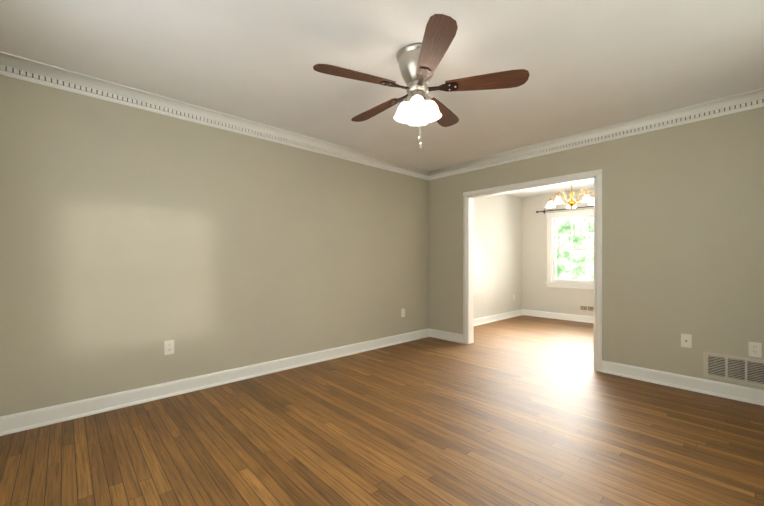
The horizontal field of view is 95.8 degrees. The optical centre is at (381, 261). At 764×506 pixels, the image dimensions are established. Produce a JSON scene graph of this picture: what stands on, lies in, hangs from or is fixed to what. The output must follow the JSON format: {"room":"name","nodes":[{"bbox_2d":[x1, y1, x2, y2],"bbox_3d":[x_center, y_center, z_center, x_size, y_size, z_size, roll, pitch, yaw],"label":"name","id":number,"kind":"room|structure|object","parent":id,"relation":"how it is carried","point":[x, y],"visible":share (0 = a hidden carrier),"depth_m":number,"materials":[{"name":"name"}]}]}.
{"room":"empty living room","nodes":[
{"label":"empty living room","id":0,"kind":"room"},
{"bbox_2d":[0,75,521,416],"bbox_3d":[0.165,-0.111,4.700,7.640,2.420,0.120,0,0,-43],"label":"wall","id":1,"kind":"structure","parent":0,"point":[132,239],"depth_m":2.92,"materials":[{"name":"beige paint"}]},
{"bbox_2d":[164,340,173,354],"bbox_3d":[-1.754,0.705,2.845,0.070,0.115,0.009,0,0,-43],"label":"outlet","id":2,"kind":"object","parent":1,"relation":"attached to","point":[168,347],"visible":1,"depth_m":2.84,"materials":[{"name":"white plastic"}]},
{"bbox_2d":[0,329,427,435],"bbox_3d":[-0.898,1.045,3.622,4.370,0.115,0.030,0,0,-43],"label":"baseboard","id":3,"kind":"structure","parent":1,"relation":"attached to","point":[25,420],"depth_m":2.85,"materials":[{"name":"white wood"}]},
{"bbox_2d":[0,51,429,179],"bbox_3d":[-0.878,-1.261,3.592,4.370,0.114,0.090,0,0,-43],"label":"crown molding","id":4,"kind":"structure","parent":1,"relation":"attached to","point":[24,69],"depth_m":2.83,"materials":[{"name":"white wood"}]},
{"bbox_2d":[401,309,404,316],"bbox_3d":[0.289,0.699,4.730,0.070,0.115,0.009,0,0,-43],"label":"outlet","id":5,"kind":"object","parent":1,"relation":"attached to","point":[402,312],"visible":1,"depth_m":4.72,"materials":[{"name":"white plastic"}]},
{"bbox_2d":[474,309,522,325],"bbox_3d":[1.855,1.037,6.161,2.880,0.115,0.030,0,0,-43],"label":"baseboard","id":6,"kind":"structure","parent":1,"relation":"attached to","point":[520,312],"depth_m":6.44,"materials":[{"name":"white wood"}]},
{"bbox_2d":[0,315,763,505],"bbox_3d":[1.494,1.153,3.264,7.640,0.100,4.040,0,0,-43],"label":"floor","id":7,"kind":"structure","parent":0,"point":[523,410],"depth_m":2.15,"materials":[{"name":"brown wood"}]},
{"bbox_2d":[0,0,763,197],"bbox_3d":[1.494,-1.367,3.256,7.640,0.100,4.040,0,0,-43],"label":"ceiling","id":8,"kind":"structure","parent":0,"point":[589,65],"depth_m":2.21,"materials":[{"name":"paint"}]},
{"bbox_2d":[313,14,529,148],"bbox_3d":[0.198,-1.016,2.237,1.270,0.595,1.227,0,0,-43],"label":"ceiling fan","id":9,"kind":"object","parent":8,"relation":"hanging from","point":[418,63],"visible":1,"depth_m":2.10,"materials":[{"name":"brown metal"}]},
{"bbox_2d":[545,184,593,208],"bbox_3d":[2.794,-1.051,5.131,0.714,0.542,0.692,0,0,-43],"label":"chandelier","id":10,"kind":"object","parent":8,"relation":"hanging from","point":[571,202],"visible":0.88,"depth_m":5.07,"materials":[{"name":"gold metal"}]},
{"bbox_2d":[522,188,593,316],"bbox_3d":[4.206,-0.115,5.843,0.150,2.420,3.920,0,0,-43],"label":"wall","id":11,"kind":"structure","parent":0,"point":[538,294],"depth_m":6.85,"materials":[{"name":"beige paint"}]},
{"bbox_2d":[523,309,593,322],"bbox_3d":[3.872,1.037,6.076,0.030,0.115,2.790,0,0,-43],"label":"baseboard","id":12,"kind":"structure","parent":11,"relation":"attached to","point":[580,318],"depth_m":6.59,"materials":[{"name":"white wood"}]},
{"bbox_2d":[536,206,593,213],"bbox_3d":[3.580,-0.991,6.338,0.094,0.070,1.464,0,0,-43],"label":"curtain rod","id":13,"kind":"object","parent":11,"relation":"attached to","point":[544,211],"visible":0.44,"depth_m":6.51,"materials":[{"name":"brown metal"}]},
{"bbox_2d":[545,209,593,288],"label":"dining room window","id":14,"kind":"structure","parent":11,"relation":"in","point":[552,249],"depth_m":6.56,"materials":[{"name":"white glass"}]},
{"bbox_2d":[579,304,593,312],"bbox_3d":[3.726,0.839,6.247,0.012,0.130,0.300,0,0,-43],"label":"air vent","id":15,"kind":"object","parent":11,"relation":"in","point":[586,308],"visible":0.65,"depth_m":6.26,"materials":[{"name":"white metal"}]},
{"bbox_2d":[429,107,763,389],"bbox_3d":[2.030,-0.108,3.755,0.120,2.420,3.800,0,0,-43],"label":"wall","id":16,"kind":"structure","parent":0,"point":[683,229],"depth_m":3.09,"materials":[{"name":"beige paint"}]},
{"bbox_2d":[428,328,462,342],"bbox_3d":[0.908,1.041,4.864,0.030,0.115,0.553,0,0,-43],"label":"baseboard","id":17,"kind":"structure","parent":16,"relation":"attached to","point":[434,333],"depth_m":4.88,"materials":[{"name":"white wood"}]},
{"bbox_2d":[463,169,601,371],"bbox_3d":[1.705,0.082,4.108,0.156,2.037,1.634,0,0,-43],"label":"door frame","id":18,"kind":"structure","parent":16,"relation":"attached to","point":[469,197],"depth_m":3.98,"materials":[{"name":"white wood"}]},
{"bbox_2d":[429,88,763,179],"bbox_3d":[1.953,-1.261,3.680,0.090,0.114,3.800,0,0,-43],"label":"crown molding","id":19,"kind":"structure","parent":16,"relation":"attached to","point":[749,100],"depth_m":3.31,"materials":[{"name":"white wood"}]},
{"bbox_2d":[601,360,763,405],"bbox_3d":[2.723,1.047,2.897,0.030,0.115,1.533,0,0,-43],"label":"baseboard","id":20,"kind":"structure","parent":16,"relation":"attached to","point":[715,388],"depth_m":2.98,"materials":[{"name":"white wood"}]},
{"bbox_2d":[681,334,691,347],"bbox_3d":[2.644,0.684,2.997,0.010,0.115,0.070,0,0,-43],"label":"wall jack","id":21,"kind":"object","parent":16,"relation":"attached to","point":[686,340],"visible":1,"depth_m":2.99,"materials":[{"name":"white plastic"}]},
{"bbox_2d":[703,351,763,387],"bbox_3d":[2.849,0.862,2.774,0.012,0.215,0.385,0,0,-43],"label":"air vent","id":22,"kind":"object","parent":16,"relation":"in","point":[738,369],"visible":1,"depth_m":2.78,"materials":[{"name":"beige metal"}]},
{"bbox_2d":[748,341,761,357],"bbox_3d":[2.918,0.685,2.699,0.009,0.115,0.070,0,0,-43],"label":"outlet","id":23,"kind":"object","parent":16,"relation":"attached to","point":[754,349],"visible":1,"depth_m":2.70,"materials":[{"name":"white plastic"}]}
]}

